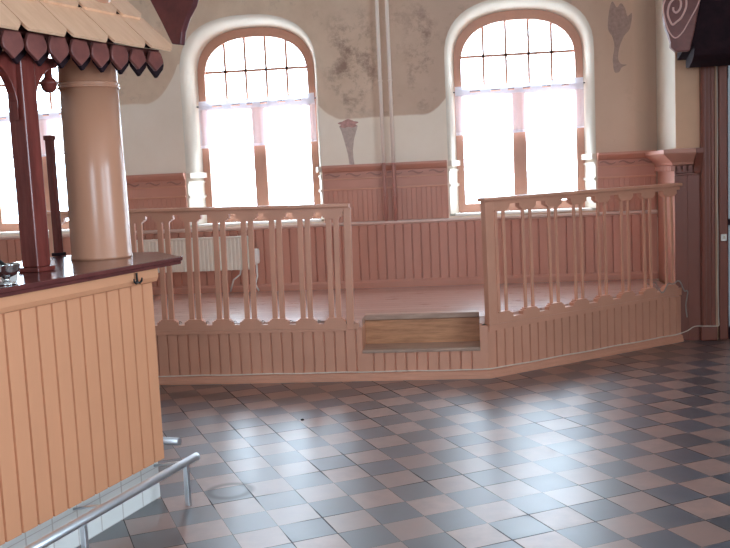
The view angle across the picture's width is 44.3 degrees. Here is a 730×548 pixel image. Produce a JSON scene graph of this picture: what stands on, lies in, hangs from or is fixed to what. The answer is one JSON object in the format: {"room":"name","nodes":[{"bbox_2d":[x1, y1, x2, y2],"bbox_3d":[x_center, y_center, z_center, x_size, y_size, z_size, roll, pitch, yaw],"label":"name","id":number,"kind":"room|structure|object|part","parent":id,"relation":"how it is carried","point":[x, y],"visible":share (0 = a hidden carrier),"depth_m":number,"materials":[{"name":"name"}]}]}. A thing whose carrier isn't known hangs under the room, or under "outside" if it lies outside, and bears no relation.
{"room":"pub bar room","nodes":[
{"label":"pub bar room","id":0,"kind":"room"},
{"bbox_2d":[0,0,658,324],"bbox_3d":[-1.543,-1.263,8.714,8.432,3.750,0.364,-2,6,7],"label":"wall","id":1,"kind":"structure","parent":0,"point":[160,127],"depth_m":8.29,"materials":[{"name":"paint"}]},
{"bbox_2d":[0,50,69,234],"bbox_3d":[-3.218,-1.346,8.857,1.307,1.870,0.312,-2,6,7],"label":"window","id":2,"kind":"structure","parent":1,"relation":"in","point":[5,228],"depth_m":9.01,"materials":[{"name":"paint"}]},
{"bbox_3d":[-3.179,-0.423,8.917,1.210,0.020,0.237,-2,6,7],"label":"sill","id":3,"kind":"part","parent":2,"relation":"part of","materials":[{"name":"white paint"}]},
{"bbox_2d":[126,173,186,230],"bbox_3d":[-2.129,-0.685,8.629,0.840,0.535,0.067,-2,6,7],"label":"trim","id":4,"kind":"structure","parent":1,"relation":"attached to","point":[148,191],"depth_m":8.62,"materials":[{"name":"pink paint"}]},
{"bbox_3d":[-2.139,-0.916,8.604,0.840,0.070,0.067,-2,6,7],"label":"cap moulding","id":5,"kind":"part","parent":4,"relation":"part of","materials":[{"name":"pink paint"}]},
{"bbox_2d":[187,27,323,226],"bbox_3d":[-1.063,-1.420,8.609,1.307,1.870,0.312,-2,6,7],"label":"window","id":6,"kind":"structure","parent":1,"relation":"in","point":[200,193],"depth_m":8.67,"materials":[{"name":"paint"}]},
{"bbox_3d":[-1.036,-0.753,8.649,1.307,0.495,0.221,-2,6,7],"label":"reveal moulding","id":7,"kind":"part","parent":6,"relation":"part of","materials":[{"name":"white paint"}]},
{"bbox_3d":[-1.002,-0.497,8.667,1.206,0.020,0.237,-2,6,7],"label":"sill","id":8,"kind":"part","parent":6,"relation":"part of","materials":[{"name":"white paint"}]},
{"bbox_2d":[197,97,315,107],"bbox_3d":[-1.045,-1.650,8.635,1.242,0.050,0.026,-2,6,7],"label":"curtain rod","id":9,"kind":"object","parent":1,"relation":"attached to","point":[314,97],"visible":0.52,"depth_m":8.64,"materials":[{"name":"grey metal"}]},
{"bbox_2d":[198,93,316,148],"bbox_3d":[-1.038,-1.471,8.638,1.141,0.481,0.020,-2,6,7],"label":"curtain","id":10,"kind":"object","parent":9,"relation":"hanging from","point":[289,121],"visible":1,"depth_m":8.64,"materials":[{"name":"white fabric"}]},
{"bbox_2d":[0,210,657,294],"bbox_3d":[-1.375,-0.133,8.606,8.115,0.623,0.067,-2,6,7],"label":"wall paneling","id":11,"kind":"structure","parent":1,"relation":"attached to","point":[443,251],"depth_m":8.37,"materials":[{"name":"pink paint"}]},
{"bbox_3d":[-1.362,0.141,8.640,8.115,0.070,0.059,-2,6,7],"label":"skirting","id":12,"kind":"part","parent":11,"relation":"part of","materials":[{"name":"pink paint"}]},
{"bbox_2d":[338,119,358,127],"bbox_3d":[-0.158,-1.403,8.361,0.196,0.081,0.002,-2,6,7],"label":"flower","id":13,"kind":"object","parent":1,"relation":"on","point":[342,123],"depth_m":8.36,"materials":[{"name":"pink paint"}]},
{"bbox_2d":[375,0,387,220],"bbox_3d":[0.140,-1.827,8.225,0.042,2.680,0.114,-2,6,7],"label":"pipe","id":14,"kind":"object","parent":1,"relation":"attached to","point":[376,1],"visible":1,"depth_m":8.21,"materials":[{"name":"beige metal"}]},
{"bbox_2d":[321,160,448,222],"bbox_3d":[0.187,-0.764,8.363,1.165,0.535,0.067,-2,6,7],"label":"wall paneling","id":15,"kind":"structure","parent":1,"relation":"attached to","point":[421,186],"depth_m":8.36,"materials":[{"name":"pink paint"}]},
{"bbox_3d":[0.176,-0.995,8.338,1.165,0.070,0.067,-2,6,7],"label":"cap moulding","id":16,"kind":"part","parent":15,"relation":"part of","materials":[{"name":"pink paint"}]},
{"bbox_2d":[385,0,397,220],"bbox_3d":[0.229,-1.830,8.215,0.042,2.680,0.114,-2,6,7],"label":"pipe","id":17,"kind":"object","parent":1,"relation":"attached to","point":[386,1],"visible":1,"depth_m":8.20,"materials":[{"name":"beige metal"}]},
{"bbox_2d":[453,82,584,92],"bbox_3d":[1.428,-1.734,8.351,1.284,0.050,0.026,-2,6,7],"label":"curtain rod","id":18,"kind":"object","parent":1,"relation":"attached to","point":[583,82],"visible":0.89,"depth_m":8.34,"materials":[{"name":"grey metal"}]},
{"bbox_2d":[455,77,583,135],"bbox_3d":[1.435,-1.555,8.354,1.183,0.481,0.020,-2,6,7],"label":"curtain","id":19,"kind":"object","parent":18,"relation":"hanging from","point":[486,111],"visible":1,"depth_m":8.35,"materials":[{"name":"white fabric"}]},
{"bbox_2d":[448,10,595,215],"bbox_3d":[1.429,-1.505,8.323,1.337,1.870,0.312,-2,6,7],"label":"window","id":20,"kind":"structure","parent":1,"relation":"in","point":[585,172],"depth_m":8.38,"materials":[{"name":"paint"}]},
{"bbox_3d":[1.456,-0.838,8.363,1.337,0.495,0.221,-2,6,7],"label":"reveal moulding","id":21,"kind":"part","parent":20,"relation":"part of","materials":[{"name":"white paint"}]},
{"bbox_3d":[1.471,-0.582,8.383,1.248,0.020,0.237,-2,6,7],"label":"sill","id":22,"kind":"part","parent":20,"relation":"part of","materials":[{"name":"white paint"}]},
{"bbox_2d":[597,150,656,211],"bbox_3d":[2.372,-0.839,8.111,0.515,0.535,0.067,-2,6,7],"label":"trim","id":23,"kind":"structure","parent":1,"relation":"attached to","point":[625,168],"depth_m":8.12,"materials":[{"name":"pink paint"}]},
{"bbox_3d":[2.361,-1.070,8.087,0.515,0.070,0.067,-2,6,7],"label":"cap moulding","id":24,"kind":"part","parent":23,"relation":"part of","materials":[{"name":"pink paint"}]},
{"bbox_2d":[645,148,702,339],"bbox_3d":[2.653,-0.267,7.713,0.314,1.597,0.790,-2,6,7],"label":"trim","id":25,"kind":"structure","parent":1,"relation":"attached to","point":[680,165],"depth_m":7.44,"materials":[{"name":"pink paint"}]},
{"bbox_3d":[2.590,-0.989,7.641,0.254,0.142,0.778,-2,6,7],"label":"cap moulding","id":26,"kind":"part","parent":25,"relation":"part of","materials":[{"name":"pink paint"}]},
{"bbox_2d":[76,339,729,547],"bbox_3d":[-1.029,1.276,2.939,10.600,0.120,12.300,-2,6,7],"label":"floor","id":27,"kind":"structure","parent":0,"point":[628,449],"depth_m":4.64,"materials":[{"name":"tile"}]},
{"bbox_2d":[0,252,182,547],"bbox_3d":[-1.893,0.682,2.947,0.855,1.136,4.100,0,7,21],"label":"bar counter","id":28,"kind":"object","parent":27,"relation":"on","point":[81,419],"depth_m":3.71,"materials":[{"name":"paint"}]},
{"bbox_2d":[1,273,17,281],"bbox_3d":[-1.376,0.001,3.470,0.070,0.060,0.070,-2,6,7],"label":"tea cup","id":29,"kind":"object","parent":28,"relation":"on","point":[14,278],"visible":0.17,"depth_m":3.46,"materials":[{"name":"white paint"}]},
{"bbox_2d":[0,260,20,285],"bbox_3d":[-1.365,-0.011,3.368,0.149,0.104,0.112,-2,6,7],"label":"serving bowl","id":30,"kind":"object","parent":28,"relation":"on","point":[7,270],"visible":1,"depth_m":3.34,"materials":[{"name":"silver metal"}]},
{"bbox_2d":[43,135,65,255],"bbox_3d":[-1.644,-0.412,4.746,0.054,0.635,0.054,0,7,21],"label":"slim post","id":31,"kind":"object","parent":28,"relation":"on","point":[49,139],"visible":1,"depth_m":4.73,"materials":[{"name":"brown wood"}]},
{"bbox_3d":[-1.971,0.213,2.664,0.740,0.065,3.628,0,7,21],"label":"cornice","id":32,"kind":"part","parent":28,"relation":"part of","materials":[{"name":"paint"}]},
{"bbox_2d":[0,252,182,293],"bbox_3d":[-1.918,0.128,2.888,0.855,0.020,4.100,0,7,21],"label":"countertop","id":33,"kind":"structure","parent":28,"relation":"on","point":[66,269],"depth_m":3.94,"materials":[{"name":"brown wood"}]},
{"bbox_2d":[57,0,132,260],"bbox_3d":[-1.379,-1.379,4.365,0.420,2.613,0.420,-2,6,7],"label":"column","id":34,"kind":"structure","parent":28,"relation":"on","point":[98,214],"depth_m":4.34,"materials":[{"name":"paint"}]},
{"bbox_3d":[-1.358,-0.921,4.414,0.298,0.030,0.298,-2,6,7],"label":"ring moulding","id":35,"kind":"part","parent":34,"relation":"part of","materials":[{"name":"paint"}]},
{"bbox_2d":[0,0,198,272],"bbox_3d":[-1.776,-0.956,3.537,0.861,1.982,2.435,1,7,31],"label":"canopy","id":36,"kind":"object","parent":28,"relation":"on","point":[31,31],"visible":1,"depth_m":3.87,"materials":[{"name":"beige wood"}]},
{"bbox_3d":[-1.447,-0.501,3.847,0.086,0.944,0.086,0,7,22],"label":"post","id":37,"kind":"part","parent":36,"relation":"part of","materials":[{"name":"red wood"}]},
{"bbox_3d":[-1.410,-0.877,3.995,0.080,0.140,0.080,1,7,31],"label":"drop knob","id":38,"kind":"part","parent":36,"relation":"part of","materials":[{"name":"red wood"}]},
{"bbox_2d":[133,273,142,284],"bbox_3d":[-1.021,0.021,4.027,0.014,0.052,0.068,0,7,21],"label":"coat hook","id":39,"kind":"object","parent":28,"relation":"attached to","point":[136,282],"visible":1,"depth_m":4.03,"materials":[{"name":"black metal"}]},
{"bbox_2d":[24,452,199,547],"bbox_3d":[-1.530,1.161,2.604,0.215,0.224,3.620,0,7,21],"label":"rail","id":40,"kind":"object","parent":27,"relation":"on","point":[81,522],"visible":1,"depth_m":3.67,"materials":[{"name":"metal"}]},
{"bbox_3d":[-1.087,1.064,3.489,0.022,0.190,0.022,0,7,21],"label":"post","id":41,"kind":"part","parent":40,"relation":"part of","materials":[{"name":"metal"}]},
{"bbox_3d":[-0.824,0.980,4.160,0.022,0.190,0.022,0,7,21],"label":"post","id":42,"kind":"part","parent":40,"relation":"part of","materials":[{"name":"metal"}]},
{"bbox_2d":[163,437,180,445],"bbox_3d":[-1.194,0.933,4.604,0.580,0.224,0.038,0,7,22],"label":"rail","id":43,"kind":"object","parent":27,"relation":"on","point":[166,440],"visible":0.07,"depth_m":4.49,"materials":[{"name":"metal"}]},
{"bbox_2d":[153,279,683,384],"bbox_3d":[-1.431,0.505,7.669,8.154,0.449,1.949,-2,6,7],"label":"stage","id":44,"kind":"object","parent":27,"relation":"on","point":[417,327],"visible":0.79,"depth_m":6.72,"materials":[{"name":"pink paint"}]},
{"bbox_2d":[136,236,259,291],"bbox_3d":[-1.601,-0.081,8.579,1.229,0.534,0.103,-2,6,7],"label":"radiator","id":45,"kind":"object","parent":44,"relation":"on","point":[233,243],"visible":0.6,"depth_m":8.52,"materials":[{"name":"white metal"}]},
{"bbox_2d":[136,236,247,241],"bbox_3d":[-1.659,-0.333,8.539,1.100,0.020,0.060,-2,6,7],"label":"grille","id":46,"kind":"object","parent":45,"relation":"attached to","point":[228,238],"depth_m":8.50,"materials":[{"name":"white metal"}]},
{"bbox_3d":[-1.652,-0.179,8.556,1.140,0.310,0.050,-2,6,7],"label":"panel","id":47,"kind":"part","parent":45,"relation":"part of","materials":[{"name":"white metal"}]},
{"bbox_2d":[46,203,359,335],"bbox_3d":[-1.307,-0.010,6.652,2.520,0.960,0.084,-1,6,6],"label":"balustrade","id":48,"kind":"object","parent":44,"relation":"on","point":[171,326],"visible":0.77,"depth_m":6.58,"materials":[{"name":"pink paint"}]},
{"bbox_3d":[-1.343,-0.473,6.605,2.474,0.028,0.084,-1,6,6],"label":"handrail","id":49,"kind":"part","parent":48,"relation":"part of","materials":[{"name":"pink paint"}]},
{"bbox_3d":[-1.290,0.377,6.694,2.508,0.082,0.048,-1,6,6],"label":"fretted rail","id":50,"kind":"part","parent":48,"relation":"part of","materials":[{"name":"pink paint"}]},
{"bbox_3d":[-2.336,0.833,6.833,6.525,0.058,0.026,-2,6,7],"label":"moulding","id":51,"kind":"part","parent":44,"relation":"part of","materials":[{"name":"pink paint"}]},
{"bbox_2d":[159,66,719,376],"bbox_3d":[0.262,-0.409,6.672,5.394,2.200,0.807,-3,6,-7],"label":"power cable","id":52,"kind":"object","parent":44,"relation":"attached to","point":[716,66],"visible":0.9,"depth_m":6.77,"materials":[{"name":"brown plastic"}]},
{"bbox_2d":[477,183,682,331],"bbox_3d":[1.723,-0.167,6.912,2.046,0.960,0.085,-7,7,-30],"label":"balustrade","id":53,"kind":"object","parent":44,"relation":"on","point":[496,318],"visible":0.97,"depth_m":6.77,"materials":[{"name":"pink paint"}]},
{"bbox_3d":[1.698,-0.630,6.861,2.046,0.028,0.084,-7,7,-30],"label":"handrail","id":54,"kind":"part","parent":53,"relation":"part of","materials":[{"name":"pink paint"}]},
{"bbox_3d":[1.744,0.220,6.955,2.022,0.082,0.048,-7,7,-30],"label":"fretted rail","id":55,"kind":"part","parent":53,"relation":"part of","materials":[{"name":"pink paint"}]},
{"bbox_2d":[647,280,687,316],"bbox_3d":[2.461,0.207,7.332,0.358,0.315,0.052,-2,6,7],"label":"cable","id":56,"kind":"object","parent":53,"relation":"attached to","point":[677,280],"visible":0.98,"depth_m":7.31,"materials":[{"name":"grey plastic"}]},
{"bbox_3d":[1.771,0.627,6.971,2.038,0.058,0.026,-6,7,-30],"label":"moulding","id":57,"kind":"part","parent":44,"relation":"part of","materials":[{"name":"pink paint"}]},
{"bbox_2d":[656,0,717,327],"bbox_3d":[2.756,-1.363,7.782,0.330,3.750,0.920,-2,6,7],"label":"wall pier","id":58,"kind":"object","parent":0,"point":[678,104],"visible":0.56,"depth_m":7.39,"materials":[{"name":"beige paint"}]},
{"bbox_3d":[3.646,-1.356,7.330,1.540,3.750,0.220,-2,6,7],"label":"wall door","id":59,"kind":"structure","parent":0,"visible":0},
{"bbox_2d":[662,0,729,67],"bbox_3d":[3.192,-2.086,6.953,1.806,0.872,0.422,-2,6,7],"label":"canopy","id":60,"kind":"object","parent":59,"relation":"attached to","point":[698,31],"visible":1,"depth_m":6.90,"materials":[{"name":"brown wood"}]},
{"bbox_3d":[2.723,-1.724,7.054,0.325,0.175,0.275,-2,6,7],"label":"moulding","id":61,"kind":"part","parent":60,"relation":"part of","materials":[{"name":"brown wood"}]},
{"bbox_2d":[699,66,729,340],"bbox_3d":[3.022,-0.677,7.372,0.555,2.450,0.162,-2,6,7],"label":"door frame","id":62,"kind":"structure","parent":59,"relation":"attached to","point":[706,74],"depth_m":7.35,"materials":[{"name":"pink paint"}]},
{"bbox_3d":[2.812,-0.651,7.358,0.108,2.180,0.058,-2,6,7],"label":"casing","id":63,"kind":"part","parent":62,"relation":"part of","materials":[{"name":"pink paint"}]},
{"bbox_2d":[721,234,726,240],"bbox_3d":[2.942,-0.299,7.355,0.044,0.056,0.026,-2,6,7],"label":"switch box","id":64,"kind":"object","parent":62,"relation":"attached to","point":[723,236],"visible":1,"depth_m":7.35,"materials":[{"name":"white paint"}]},
{"bbox_3d":[3.133,-0.693,7.380,0.296,2.270,0.004,-2,6,7],"label":"pane","id":65,"kind":"part","parent":62,"relation":"part of","materials":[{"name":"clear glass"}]},
{"bbox_3d":[-3.222,-1.575,8.885,1.246,0.050,0.026,-2,6,7],"label":"curtain rod","id":66,"kind":"object","parent":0,"visible":0},
{"bbox_2d":[0,108,63,158],"bbox_3d":[-3.216,-1.396,8.888,1.145,0.481,0.020,-2,6,7],"label":"curtain","id":67,"kind":"object","parent":66,"relation":"hanging from","point":[51,124],"visible":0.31,"depth_m":8.89,"materials":[{"name":"white fabric"}]}
]}

